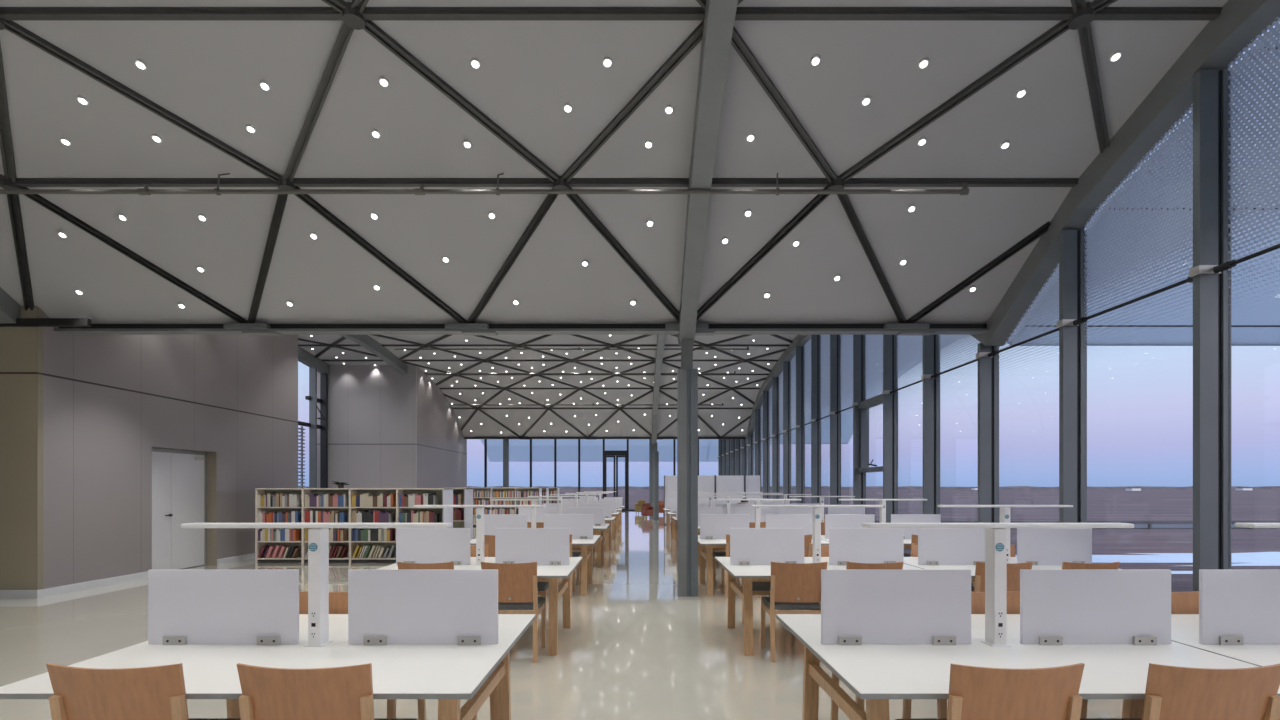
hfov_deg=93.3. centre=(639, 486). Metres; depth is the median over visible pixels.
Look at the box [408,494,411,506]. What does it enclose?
book
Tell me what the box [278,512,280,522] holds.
book
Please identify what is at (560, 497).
table lamp
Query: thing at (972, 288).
recessed light
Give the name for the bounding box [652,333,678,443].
rib
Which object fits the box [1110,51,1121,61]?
recessed light
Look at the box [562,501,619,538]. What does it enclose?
table
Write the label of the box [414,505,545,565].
table lamp
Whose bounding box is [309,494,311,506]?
book
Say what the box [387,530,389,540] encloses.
book
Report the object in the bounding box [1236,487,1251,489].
house
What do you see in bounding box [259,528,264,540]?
book
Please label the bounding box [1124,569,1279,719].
table
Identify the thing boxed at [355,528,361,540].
book
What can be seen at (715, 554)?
chair
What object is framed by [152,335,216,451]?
wall
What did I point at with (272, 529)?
book
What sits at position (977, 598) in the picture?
chair
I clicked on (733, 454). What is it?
steel mullion
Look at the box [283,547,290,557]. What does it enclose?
book
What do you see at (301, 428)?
screen
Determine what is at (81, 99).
recessed light
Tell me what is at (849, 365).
window
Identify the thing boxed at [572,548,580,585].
chair
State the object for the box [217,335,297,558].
wall
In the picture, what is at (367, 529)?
book
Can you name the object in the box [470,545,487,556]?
chair
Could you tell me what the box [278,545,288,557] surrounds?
book
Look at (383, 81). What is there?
recessed light
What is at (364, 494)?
book
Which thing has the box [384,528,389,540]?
book
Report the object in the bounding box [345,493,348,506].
book
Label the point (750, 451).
steel mullion
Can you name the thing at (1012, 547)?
chair
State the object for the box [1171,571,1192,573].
snow patch
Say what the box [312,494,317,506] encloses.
book
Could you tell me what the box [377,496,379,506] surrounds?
book
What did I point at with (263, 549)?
book
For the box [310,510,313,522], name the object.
book
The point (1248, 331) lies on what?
screen
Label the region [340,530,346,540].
book
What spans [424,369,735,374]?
pipe
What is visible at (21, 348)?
wall
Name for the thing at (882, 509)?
table lamp
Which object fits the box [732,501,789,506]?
table
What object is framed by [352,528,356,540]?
book
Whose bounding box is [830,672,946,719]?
chair
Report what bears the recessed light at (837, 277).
in the ceiling
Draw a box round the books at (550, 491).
[549,490,556,502]
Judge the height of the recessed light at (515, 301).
0.066 m
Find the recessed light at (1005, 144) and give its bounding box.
[1000,141,1009,148]
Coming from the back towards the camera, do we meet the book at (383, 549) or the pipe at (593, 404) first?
the pipe at (593, 404)
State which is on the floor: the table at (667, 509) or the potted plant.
the table at (667, 509)
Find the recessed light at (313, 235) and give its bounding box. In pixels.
[310,232,317,239]
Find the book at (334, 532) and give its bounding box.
[333,531,335,540]
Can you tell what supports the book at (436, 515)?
on the bookcase at (445, 495)
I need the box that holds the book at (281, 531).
[280,529,282,540]
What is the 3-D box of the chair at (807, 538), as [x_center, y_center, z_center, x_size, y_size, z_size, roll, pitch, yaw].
[2.119,1.092,8.535,0.490,0.879,0.550,0,0,0]
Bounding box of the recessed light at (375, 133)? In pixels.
[371,129,379,137]
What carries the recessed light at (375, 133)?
in the ceiling
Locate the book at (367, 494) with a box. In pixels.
[366,493,371,506]
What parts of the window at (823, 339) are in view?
blade, steel mullion, frame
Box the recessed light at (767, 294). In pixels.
[764,292,769,297]
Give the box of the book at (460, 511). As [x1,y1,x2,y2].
[459,510,462,519]
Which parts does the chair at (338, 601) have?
leg, backrest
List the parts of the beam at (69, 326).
node plate, node plate, node plate, node plate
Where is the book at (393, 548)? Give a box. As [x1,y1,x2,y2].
[388,544,395,557]
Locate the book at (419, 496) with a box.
[418,495,420,504]
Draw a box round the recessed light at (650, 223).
[647,220,653,226]
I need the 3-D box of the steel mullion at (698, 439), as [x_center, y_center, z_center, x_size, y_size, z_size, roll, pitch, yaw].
[3.740,-1.589,38.980,0.120,6.239,0.200,0,0,0]
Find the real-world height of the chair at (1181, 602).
0.879 m
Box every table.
[0,569,535,719]
[379,528,582,654]
[470,514,600,594]
[518,507,609,566]
[543,503,615,549]
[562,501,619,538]
[571,499,621,531]
[579,497,623,525]
[663,499,714,531]
[667,501,725,538]
[672,503,744,520]
[698,507,770,531]
[698,514,828,594]
[715,528,920,654]
[719,500,767,502]
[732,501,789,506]
[751,503,819,513]
[776,569,1279,719]
[821,514,940,547]
[904,528,1091,581]
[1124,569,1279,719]
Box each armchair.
[635,500,645,513]
[641,503,652,518]
[659,501,663,514]
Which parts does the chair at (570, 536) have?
leg, leg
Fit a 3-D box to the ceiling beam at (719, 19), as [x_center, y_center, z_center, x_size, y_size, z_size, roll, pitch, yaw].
[0.660,-3.395,3.300,0.220,2.770,10.600,0,0,0]
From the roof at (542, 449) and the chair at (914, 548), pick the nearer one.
the chair at (914, 548)
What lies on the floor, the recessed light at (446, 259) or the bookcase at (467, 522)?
the bookcase at (467, 522)
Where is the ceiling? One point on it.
(323, 62)
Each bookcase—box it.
[255,488,452,562]
[453,488,472,545]
[473,488,541,525]
[542,488,548,502]
[549,488,558,502]
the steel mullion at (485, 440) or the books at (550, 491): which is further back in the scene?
the steel mullion at (485, 440)
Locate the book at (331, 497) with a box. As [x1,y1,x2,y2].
[330,496,332,506]
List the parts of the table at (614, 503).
leg, leg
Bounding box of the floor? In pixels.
[0,511,1122,719]
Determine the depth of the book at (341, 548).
12.19 m
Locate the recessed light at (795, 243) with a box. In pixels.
[792,240,799,246]
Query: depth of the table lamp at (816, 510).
5.99 m
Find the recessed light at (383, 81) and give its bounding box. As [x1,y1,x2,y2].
[379,77,388,86]
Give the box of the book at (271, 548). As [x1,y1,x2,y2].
[266,545,275,557]
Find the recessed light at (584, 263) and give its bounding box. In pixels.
[582,260,587,266]
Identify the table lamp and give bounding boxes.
[181,523,451,646]
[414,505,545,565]
[490,499,576,527]
[528,496,592,513]
[550,494,601,506]
[565,493,608,502]
[576,492,612,500]
[584,491,615,498]
[698,493,719,502]
[698,494,736,506]
[698,496,760,513]
[714,499,801,527]
[725,492,762,497]
[739,493,782,502]
[751,505,883,562]
[759,494,811,504]
[789,496,854,521]
[839,499,926,522]
[862,523,1133,646]
[938,505,1072,562]
[1234,523,1279,527]
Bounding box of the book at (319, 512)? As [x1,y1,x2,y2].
[318,511,321,522]
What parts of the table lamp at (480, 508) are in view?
post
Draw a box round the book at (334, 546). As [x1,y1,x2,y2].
[329,544,338,557]
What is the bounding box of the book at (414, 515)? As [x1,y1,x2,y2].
[413,513,416,522]
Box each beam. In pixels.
[0,318,989,335]
[464,437,745,439]
[679,0,737,345]
[986,0,1279,345]
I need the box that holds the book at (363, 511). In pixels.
[362,510,368,522]
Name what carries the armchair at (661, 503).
on the floor
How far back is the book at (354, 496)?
12.18 m
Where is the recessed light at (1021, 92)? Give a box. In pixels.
[1016,88,1025,97]
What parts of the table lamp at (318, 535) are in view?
socket plate, socket plate, socket plate, post, foot plate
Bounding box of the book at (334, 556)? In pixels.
[333,545,342,557]
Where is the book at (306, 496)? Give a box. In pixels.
[305,495,308,506]
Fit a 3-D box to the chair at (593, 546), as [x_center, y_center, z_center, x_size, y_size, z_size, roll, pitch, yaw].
[-1.210,1.092,12.648,0.490,0.879,0.550,0,0,1]
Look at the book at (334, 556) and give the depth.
12.19 m
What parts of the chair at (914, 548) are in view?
backrest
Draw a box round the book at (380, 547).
[375,546,383,557]
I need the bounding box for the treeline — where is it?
[298,486,1279,489]
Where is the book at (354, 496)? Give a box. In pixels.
[353,495,355,506]
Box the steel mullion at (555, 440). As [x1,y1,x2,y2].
[554,439,556,487]
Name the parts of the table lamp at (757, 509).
post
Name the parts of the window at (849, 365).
blade, steel mullion, frame, tie rod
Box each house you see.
[1126,487,1140,490]
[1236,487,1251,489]
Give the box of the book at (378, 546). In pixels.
[373,545,381,557]
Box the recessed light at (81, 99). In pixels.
[77,95,88,104]
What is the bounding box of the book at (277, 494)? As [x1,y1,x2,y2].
[276,493,279,506]
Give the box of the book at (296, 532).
[293,529,299,540]
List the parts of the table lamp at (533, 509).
post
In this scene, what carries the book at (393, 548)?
on the bookcase at (445, 495)
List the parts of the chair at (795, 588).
leg, rail, leg, seat, cross rail, backrest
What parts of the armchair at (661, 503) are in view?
armrest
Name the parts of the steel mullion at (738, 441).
blade, frame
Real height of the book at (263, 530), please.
0.240 m
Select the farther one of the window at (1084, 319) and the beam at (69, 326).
the beam at (69, 326)
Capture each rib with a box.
[0,287,19,326]
[298,346,329,374]
[340,335,406,373]
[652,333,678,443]
[745,333,985,443]
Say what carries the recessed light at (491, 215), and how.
in the ceiling
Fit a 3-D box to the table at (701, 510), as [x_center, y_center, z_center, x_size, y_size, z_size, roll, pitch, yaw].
[1.765,0.971,12.105,1.863,1.122,1.423,0,0,0]
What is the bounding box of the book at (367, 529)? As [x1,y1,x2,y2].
[366,528,371,540]
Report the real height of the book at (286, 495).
0.250 m
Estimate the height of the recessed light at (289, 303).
0.066 m
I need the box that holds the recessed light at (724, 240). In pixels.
[722,237,727,243]
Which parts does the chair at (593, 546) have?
leg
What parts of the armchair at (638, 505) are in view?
backrest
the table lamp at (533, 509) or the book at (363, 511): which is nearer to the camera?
the table lamp at (533, 509)
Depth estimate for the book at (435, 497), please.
12.21 m
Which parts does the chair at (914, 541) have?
backrest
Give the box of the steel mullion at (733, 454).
[730,439,735,475]
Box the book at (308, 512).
[307,511,309,522]
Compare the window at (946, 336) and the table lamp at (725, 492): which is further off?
the table lamp at (725, 492)
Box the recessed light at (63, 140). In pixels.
[60,137,71,145]
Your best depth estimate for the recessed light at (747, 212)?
7.12 m
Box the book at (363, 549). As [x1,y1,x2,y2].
[359,545,366,557]
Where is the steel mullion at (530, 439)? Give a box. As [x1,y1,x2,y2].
[530,439,531,487]
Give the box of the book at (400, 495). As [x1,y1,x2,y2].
[399,494,404,506]
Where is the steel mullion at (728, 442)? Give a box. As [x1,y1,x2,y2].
[726,439,730,475]
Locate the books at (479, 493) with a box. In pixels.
[473,490,538,523]
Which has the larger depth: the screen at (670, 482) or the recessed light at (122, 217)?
the screen at (670, 482)
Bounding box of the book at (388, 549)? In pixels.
[383,546,390,557]
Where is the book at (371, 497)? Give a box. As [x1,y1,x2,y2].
[370,496,372,506]
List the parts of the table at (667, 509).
leg, leg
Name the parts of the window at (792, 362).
blade, steel mullion, frame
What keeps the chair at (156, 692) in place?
on the floor
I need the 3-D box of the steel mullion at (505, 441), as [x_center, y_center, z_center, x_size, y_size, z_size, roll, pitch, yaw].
[-8.650,-1.589,38.980,0.340,6.239,0.200,0,0,0]
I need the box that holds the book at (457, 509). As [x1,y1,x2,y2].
[456,508,460,519]
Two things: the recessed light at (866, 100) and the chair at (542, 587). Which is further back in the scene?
the chair at (542, 587)
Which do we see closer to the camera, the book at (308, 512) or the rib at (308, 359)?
the book at (308, 512)
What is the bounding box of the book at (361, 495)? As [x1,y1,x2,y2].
[360,494,362,506]
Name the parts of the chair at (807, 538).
leg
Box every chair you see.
[46,663,240,719]
[234,591,347,717]
[236,663,416,719]
[387,591,498,719]
[397,562,453,568]
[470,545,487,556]
[481,562,545,661]
[484,535,494,556]
[527,522,543,527]
[537,582,548,599]
[538,534,575,597]
[572,532,594,561]
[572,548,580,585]
[675,521,676,536]
[698,532,719,561]
[699,544,725,564]
[713,548,742,585]
[721,534,760,597]
[742,582,770,622]
[749,522,765,527]
[761,562,826,661]
[804,534,811,556]
[821,522,824,534]
[821,545,828,556]
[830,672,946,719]
[846,562,902,568]
[895,663,1084,719]
[911,535,917,556]
[911,545,973,591]
[971,591,1081,717]
[973,545,1014,585]
[974,562,1032,591]
[1062,562,1119,568]
[1080,663,1279,719]
[1122,591,1198,717]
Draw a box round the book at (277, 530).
[276,529,281,540]
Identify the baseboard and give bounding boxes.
[0,590,39,597]
[40,571,147,597]
[217,553,254,564]
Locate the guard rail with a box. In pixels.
[875,521,1279,528]
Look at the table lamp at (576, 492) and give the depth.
21.16 m
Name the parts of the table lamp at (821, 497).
post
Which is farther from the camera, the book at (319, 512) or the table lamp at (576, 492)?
the table lamp at (576, 492)
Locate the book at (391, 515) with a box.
[389,513,393,522]
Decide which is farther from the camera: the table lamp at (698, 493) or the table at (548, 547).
the table lamp at (698, 493)
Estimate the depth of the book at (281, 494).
12.18 m
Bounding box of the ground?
[559,490,1279,591]
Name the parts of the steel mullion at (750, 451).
blade, frame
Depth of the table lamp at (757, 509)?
9.03 m
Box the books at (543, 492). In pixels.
[542,490,545,504]
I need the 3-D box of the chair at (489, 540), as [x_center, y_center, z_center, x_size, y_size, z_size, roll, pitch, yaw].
[-1.946,1.092,8.535,0.490,0.879,0.550,0,0,-1]
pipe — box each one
[0,173,968,194]
[394,344,748,349]
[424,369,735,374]
[452,401,723,405]
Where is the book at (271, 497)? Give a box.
[270,496,272,506]
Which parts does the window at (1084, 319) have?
tie rod, blade, steel mullion, frame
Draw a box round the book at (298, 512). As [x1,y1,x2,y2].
[295,510,300,522]
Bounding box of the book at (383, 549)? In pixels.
[378,546,386,557]
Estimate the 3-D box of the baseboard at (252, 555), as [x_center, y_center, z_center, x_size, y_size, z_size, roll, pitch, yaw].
[-8.285,1.475,13.255,0.030,0.110,2.810,0,0,0]
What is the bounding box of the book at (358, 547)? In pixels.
[352,545,362,557]
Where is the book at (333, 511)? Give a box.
[331,510,337,522]
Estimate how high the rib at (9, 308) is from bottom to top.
2.322 m
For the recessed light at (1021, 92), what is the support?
in the ceiling
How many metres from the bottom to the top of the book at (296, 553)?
0.198 m
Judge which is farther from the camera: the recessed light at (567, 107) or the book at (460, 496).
the book at (460, 496)
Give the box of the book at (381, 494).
[380,493,385,506]
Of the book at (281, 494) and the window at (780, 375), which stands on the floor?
the window at (780, 375)
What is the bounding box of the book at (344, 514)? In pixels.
[342,512,347,522]
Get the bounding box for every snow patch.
[1015,552,1279,565]
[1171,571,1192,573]
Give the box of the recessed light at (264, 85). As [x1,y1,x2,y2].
[260,81,269,90]
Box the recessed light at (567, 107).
[564,103,571,112]
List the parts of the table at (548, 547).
leg, rail, leg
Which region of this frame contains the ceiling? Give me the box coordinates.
[0,0,1227,437]
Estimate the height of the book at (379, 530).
0.240 m
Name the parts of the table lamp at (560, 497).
post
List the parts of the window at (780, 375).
blade, steel mullion, frame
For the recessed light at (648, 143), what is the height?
0.051 m
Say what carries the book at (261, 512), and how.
on the bookcase at (445, 495)
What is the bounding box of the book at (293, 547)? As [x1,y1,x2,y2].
[288,546,298,557]
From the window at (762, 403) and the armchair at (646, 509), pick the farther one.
the armchair at (646, 509)
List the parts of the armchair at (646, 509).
armrest, backrest, seat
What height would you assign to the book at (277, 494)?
0.270 m
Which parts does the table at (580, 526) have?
leg, leg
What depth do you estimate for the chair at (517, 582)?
5.28 m
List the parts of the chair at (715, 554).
leg, seat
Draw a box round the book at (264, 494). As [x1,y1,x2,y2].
[263,493,266,506]
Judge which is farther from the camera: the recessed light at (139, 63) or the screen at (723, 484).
the screen at (723, 484)
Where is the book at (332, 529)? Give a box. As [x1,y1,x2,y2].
[331,528,336,540]
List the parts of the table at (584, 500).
leg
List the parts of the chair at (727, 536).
leg, leg, backrest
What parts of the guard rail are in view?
rail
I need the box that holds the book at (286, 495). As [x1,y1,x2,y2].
[285,494,288,506]
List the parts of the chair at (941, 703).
leg, leg, leg, leg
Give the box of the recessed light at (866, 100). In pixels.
[861,96,870,105]
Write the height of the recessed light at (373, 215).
0.066 m
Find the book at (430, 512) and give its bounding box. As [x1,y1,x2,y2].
[429,511,433,522]
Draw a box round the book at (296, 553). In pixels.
[292,548,300,557]
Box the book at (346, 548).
[341,546,348,557]
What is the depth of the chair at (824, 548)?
6.83 m
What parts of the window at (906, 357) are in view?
blade, steel mullion, frame, tie rod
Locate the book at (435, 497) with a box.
[433,495,437,504]
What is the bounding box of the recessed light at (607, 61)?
[603,57,611,67]
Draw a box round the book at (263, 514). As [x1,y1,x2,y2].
[262,513,264,522]
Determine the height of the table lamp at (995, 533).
0.600 m
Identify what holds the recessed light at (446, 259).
in the ceiling
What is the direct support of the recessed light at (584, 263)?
in the ceiling
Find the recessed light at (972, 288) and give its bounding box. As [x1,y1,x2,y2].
[969,286,975,291]
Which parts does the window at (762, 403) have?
blade, steel mullion, frame, blade, steel mullion, frame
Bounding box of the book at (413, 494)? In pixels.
[412,493,417,506]
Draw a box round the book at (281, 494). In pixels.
[280,493,286,506]
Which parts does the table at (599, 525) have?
leg, leg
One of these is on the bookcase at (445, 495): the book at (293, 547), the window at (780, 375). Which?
the book at (293, 547)
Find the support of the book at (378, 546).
on the bookcase at (445, 495)
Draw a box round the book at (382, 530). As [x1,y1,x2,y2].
[381,528,383,540]
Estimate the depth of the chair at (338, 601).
3.78 m
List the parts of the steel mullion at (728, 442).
blade, frame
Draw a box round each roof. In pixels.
[480,439,710,461]
[707,437,762,461]
[754,297,1039,443]
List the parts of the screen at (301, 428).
slat frame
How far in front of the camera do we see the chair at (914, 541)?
8.29 m
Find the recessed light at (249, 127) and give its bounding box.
[246,124,255,132]
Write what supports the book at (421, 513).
on the bookcase at (445, 495)
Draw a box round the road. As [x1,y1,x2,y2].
[1010,524,1279,528]
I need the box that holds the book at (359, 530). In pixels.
[358,529,364,540]
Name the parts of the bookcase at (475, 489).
panel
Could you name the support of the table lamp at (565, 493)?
on the table at (614, 503)
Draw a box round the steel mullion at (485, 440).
[484,439,486,487]
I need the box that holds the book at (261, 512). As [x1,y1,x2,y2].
[259,511,265,522]
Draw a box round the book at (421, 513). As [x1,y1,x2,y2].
[420,511,422,522]
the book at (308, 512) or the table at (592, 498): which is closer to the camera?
the book at (308, 512)
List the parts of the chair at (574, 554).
seat, leg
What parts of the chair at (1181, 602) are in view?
leg, backrest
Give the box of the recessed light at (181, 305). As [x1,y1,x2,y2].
[178,303,185,308]
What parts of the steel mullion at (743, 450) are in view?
blade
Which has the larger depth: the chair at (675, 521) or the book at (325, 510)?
the chair at (675, 521)
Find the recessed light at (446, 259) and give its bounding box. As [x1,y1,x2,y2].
[442,256,449,262]
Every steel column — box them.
[653,443,658,519]
[677,340,697,596]
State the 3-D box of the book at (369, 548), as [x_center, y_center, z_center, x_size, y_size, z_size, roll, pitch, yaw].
[-5.505,1.306,12.265,0.135,0.257,0.170,0,0,0]
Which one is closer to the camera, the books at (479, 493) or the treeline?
the books at (479, 493)
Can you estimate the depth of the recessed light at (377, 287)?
8.02 m
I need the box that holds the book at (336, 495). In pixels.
[335,494,341,506]
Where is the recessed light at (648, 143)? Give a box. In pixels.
[645,140,651,147]
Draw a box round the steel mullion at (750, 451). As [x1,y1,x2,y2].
[747,434,753,475]
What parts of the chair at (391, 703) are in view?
leg, leg, leg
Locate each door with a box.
[152,448,206,568]
[605,453,626,510]
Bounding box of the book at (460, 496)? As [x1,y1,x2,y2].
[458,494,462,504]
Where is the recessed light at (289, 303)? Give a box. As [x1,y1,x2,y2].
[286,301,293,306]
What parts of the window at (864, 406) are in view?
blade, steel mullion, frame, vent frame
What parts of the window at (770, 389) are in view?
blade, steel mullion, frame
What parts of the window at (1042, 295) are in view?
blade, steel mullion, frame, tie rod, blade, steel mullion, frame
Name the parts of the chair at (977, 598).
backrest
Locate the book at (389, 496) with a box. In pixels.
[388,495,390,506]
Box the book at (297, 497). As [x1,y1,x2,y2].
[294,494,300,506]
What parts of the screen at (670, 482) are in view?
post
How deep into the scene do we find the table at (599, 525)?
12.10 m
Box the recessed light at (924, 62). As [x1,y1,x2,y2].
[918,58,928,68]
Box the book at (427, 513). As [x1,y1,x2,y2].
[426,511,428,522]
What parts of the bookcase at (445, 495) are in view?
panel, shelf, shelf, shelf, shelf, shelf, shelf, shelf, shelf, shelf, panel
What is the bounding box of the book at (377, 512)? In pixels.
[376,510,381,522]
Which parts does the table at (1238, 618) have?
leg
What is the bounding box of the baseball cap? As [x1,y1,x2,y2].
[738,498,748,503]
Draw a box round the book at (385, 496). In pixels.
[384,495,387,506]
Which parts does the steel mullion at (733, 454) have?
blade, frame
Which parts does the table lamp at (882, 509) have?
post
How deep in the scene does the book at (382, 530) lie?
12.18 m
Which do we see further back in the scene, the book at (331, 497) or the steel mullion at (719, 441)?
the steel mullion at (719, 441)
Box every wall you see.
[0,306,42,589]
[43,312,151,588]
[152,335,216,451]
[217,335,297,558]
[317,365,416,487]
[417,367,466,487]
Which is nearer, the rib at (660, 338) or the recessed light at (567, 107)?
the recessed light at (567, 107)
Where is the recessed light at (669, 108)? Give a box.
[665,105,672,113]
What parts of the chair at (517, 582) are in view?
backrest, cross rail, seat, leg, rail, leg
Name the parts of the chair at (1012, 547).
backrest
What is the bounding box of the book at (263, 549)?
[258,545,269,557]
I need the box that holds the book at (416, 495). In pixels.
[415,494,420,504]
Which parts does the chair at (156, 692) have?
leg, leg, seat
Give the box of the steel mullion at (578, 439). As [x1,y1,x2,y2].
[578,439,579,498]
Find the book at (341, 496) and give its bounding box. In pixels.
[340,495,342,506]
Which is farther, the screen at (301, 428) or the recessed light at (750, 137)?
the screen at (301, 428)
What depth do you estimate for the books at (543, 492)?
25.33 m
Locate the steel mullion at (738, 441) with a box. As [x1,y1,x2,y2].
[735,439,740,475]
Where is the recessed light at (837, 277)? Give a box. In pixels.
[834,275,839,280]
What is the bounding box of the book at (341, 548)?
[336,545,344,557]
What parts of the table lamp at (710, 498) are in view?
post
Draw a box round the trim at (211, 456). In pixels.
[207,452,216,564]
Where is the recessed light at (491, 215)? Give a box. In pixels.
[488,212,495,218]
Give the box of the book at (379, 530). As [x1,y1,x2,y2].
[378,529,380,540]
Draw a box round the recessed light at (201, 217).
[198,214,206,221]
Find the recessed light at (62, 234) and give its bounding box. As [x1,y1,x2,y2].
[58,231,67,237]
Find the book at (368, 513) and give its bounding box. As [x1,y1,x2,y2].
[367,512,369,522]
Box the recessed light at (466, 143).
[463,140,471,147]
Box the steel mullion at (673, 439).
[673,439,674,475]
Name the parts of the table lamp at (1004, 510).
post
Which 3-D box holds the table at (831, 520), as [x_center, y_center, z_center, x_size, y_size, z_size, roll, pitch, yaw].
[3.645,0.971,9.069,1.863,1.122,1.423,0,0,0]
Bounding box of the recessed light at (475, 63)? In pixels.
[471,58,479,68]
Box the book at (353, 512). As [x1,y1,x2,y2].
[352,510,355,522]
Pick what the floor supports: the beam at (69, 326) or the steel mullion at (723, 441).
the steel mullion at (723, 441)
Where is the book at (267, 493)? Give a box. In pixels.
[267,493,273,506]
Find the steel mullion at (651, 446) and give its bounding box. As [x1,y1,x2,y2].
[649,439,653,505]
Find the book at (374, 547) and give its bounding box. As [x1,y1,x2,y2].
[368,545,376,557]
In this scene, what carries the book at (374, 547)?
on the bookcase at (445, 495)
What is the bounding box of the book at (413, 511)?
[411,510,415,522]
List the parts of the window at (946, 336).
blade, steel mullion, frame, tie rod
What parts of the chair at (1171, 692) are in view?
seat, leg, backrest, leg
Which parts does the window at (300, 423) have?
steel mullion, steel mullion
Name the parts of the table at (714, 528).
leg, rail, leg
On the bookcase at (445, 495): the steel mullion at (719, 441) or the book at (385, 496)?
the book at (385, 496)
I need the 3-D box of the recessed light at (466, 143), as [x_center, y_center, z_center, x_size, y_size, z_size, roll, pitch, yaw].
[-1.813,-3.605,6.350,0.084,0.051,0.086,0,0,8]
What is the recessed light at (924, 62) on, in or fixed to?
in the ceiling
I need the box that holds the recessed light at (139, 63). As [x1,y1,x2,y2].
[135,59,146,69]
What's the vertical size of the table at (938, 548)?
1.122 m
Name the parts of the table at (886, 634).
leg, rail, leg, leg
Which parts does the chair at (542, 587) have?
seat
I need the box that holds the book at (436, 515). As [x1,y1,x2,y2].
[434,513,438,522]
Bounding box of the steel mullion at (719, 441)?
[718,439,721,475]
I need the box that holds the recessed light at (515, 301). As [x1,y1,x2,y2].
[513,299,518,304]
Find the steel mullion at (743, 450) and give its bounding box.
[741,439,746,475]
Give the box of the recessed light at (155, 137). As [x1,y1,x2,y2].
[152,134,161,142]
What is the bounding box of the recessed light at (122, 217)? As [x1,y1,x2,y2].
[118,214,127,220]
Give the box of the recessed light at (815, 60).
[811,55,819,65]
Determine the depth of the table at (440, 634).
2.99 m
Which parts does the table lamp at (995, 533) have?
post, foot plate, socket plate, socket plate, socket plate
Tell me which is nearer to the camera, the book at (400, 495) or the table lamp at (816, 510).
the table lamp at (816, 510)
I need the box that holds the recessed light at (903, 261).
[899,259,906,264]
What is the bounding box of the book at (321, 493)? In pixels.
[321,493,326,506]
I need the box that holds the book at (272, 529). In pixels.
[271,528,277,540]
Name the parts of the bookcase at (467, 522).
panel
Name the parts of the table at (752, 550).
leg, rail, leg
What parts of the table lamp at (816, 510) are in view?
post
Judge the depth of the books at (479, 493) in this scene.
23.53 m
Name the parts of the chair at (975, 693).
seat, leg, leg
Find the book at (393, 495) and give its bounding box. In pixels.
[391,493,395,506]
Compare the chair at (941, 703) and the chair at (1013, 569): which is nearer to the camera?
the chair at (941, 703)
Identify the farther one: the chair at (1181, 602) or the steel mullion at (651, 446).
the steel mullion at (651, 446)
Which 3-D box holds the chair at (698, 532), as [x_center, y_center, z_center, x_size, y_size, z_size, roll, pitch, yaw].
[1.401,1.092,12.664,0.490,0.879,0.550,0,0,-1]
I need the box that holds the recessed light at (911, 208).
[908,205,914,211]
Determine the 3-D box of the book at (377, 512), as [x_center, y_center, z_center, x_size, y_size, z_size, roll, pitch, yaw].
[-5.294,0.611,12.265,0.042,0.270,0.170,0,0,0]
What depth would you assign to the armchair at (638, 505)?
34.13 m
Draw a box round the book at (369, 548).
[364,545,372,557]
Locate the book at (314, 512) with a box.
[313,510,316,522]
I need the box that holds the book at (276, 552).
[272,544,283,557]
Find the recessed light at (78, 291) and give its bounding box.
[75,289,83,294]
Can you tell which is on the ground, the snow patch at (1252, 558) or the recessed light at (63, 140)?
the snow patch at (1252, 558)
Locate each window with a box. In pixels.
[298,367,327,487]
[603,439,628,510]
[754,391,769,500]
[766,376,779,500]
[775,362,790,502]
[786,346,804,502]
[800,339,810,434]
[810,335,829,502]
[829,335,852,504]
[852,335,882,513]
[882,335,922,522]
[921,335,979,585]
[976,230,1086,522]
[1073,69,1230,590]
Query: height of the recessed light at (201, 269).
0.066 m
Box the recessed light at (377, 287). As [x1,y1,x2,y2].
[374,284,380,289]
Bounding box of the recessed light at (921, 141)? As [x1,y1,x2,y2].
[918,137,926,145]
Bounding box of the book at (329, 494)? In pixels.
[328,493,333,506]
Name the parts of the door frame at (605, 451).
steel mullion, steel mullion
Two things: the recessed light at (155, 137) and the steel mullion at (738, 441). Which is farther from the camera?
the steel mullion at (738, 441)
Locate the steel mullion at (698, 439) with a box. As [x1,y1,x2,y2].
[698,439,698,475]
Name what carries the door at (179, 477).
in the wall
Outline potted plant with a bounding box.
[332,481,348,487]
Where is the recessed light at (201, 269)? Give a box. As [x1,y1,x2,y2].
[197,266,204,271]
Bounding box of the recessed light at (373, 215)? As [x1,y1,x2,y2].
[370,212,377,219]
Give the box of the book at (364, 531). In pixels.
[363,530,365,540]
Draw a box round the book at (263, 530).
[262,529,264,540]
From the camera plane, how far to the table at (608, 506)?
15.13 m
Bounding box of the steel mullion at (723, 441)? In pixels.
[722,440,725,475]
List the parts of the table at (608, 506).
leg, leg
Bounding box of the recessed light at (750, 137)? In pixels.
[746,133,754,141]
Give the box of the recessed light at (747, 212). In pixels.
[744,209,751,216]
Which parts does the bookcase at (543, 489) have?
panel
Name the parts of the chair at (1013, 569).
leg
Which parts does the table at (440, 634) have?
leg, leg, rail, leg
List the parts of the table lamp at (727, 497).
post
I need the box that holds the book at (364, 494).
[363,493,365,506]
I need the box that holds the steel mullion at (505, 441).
[503,439,508,487]
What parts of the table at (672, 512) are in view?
leg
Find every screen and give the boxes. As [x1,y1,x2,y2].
[298,426,304,487]
[664,475,676,525]
[698,475,714,498]
[715,475,744,500]
[745,475,760,498]
[1011,23,1279,345]
[1213,16,1279,324]
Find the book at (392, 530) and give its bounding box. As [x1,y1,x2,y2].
[390,528,394,540]
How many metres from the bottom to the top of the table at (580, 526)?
1.122 m
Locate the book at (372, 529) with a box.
[370,528,374,540]
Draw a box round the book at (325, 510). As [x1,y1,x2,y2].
[323,510,328,522]
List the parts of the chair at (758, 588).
seat, cross rail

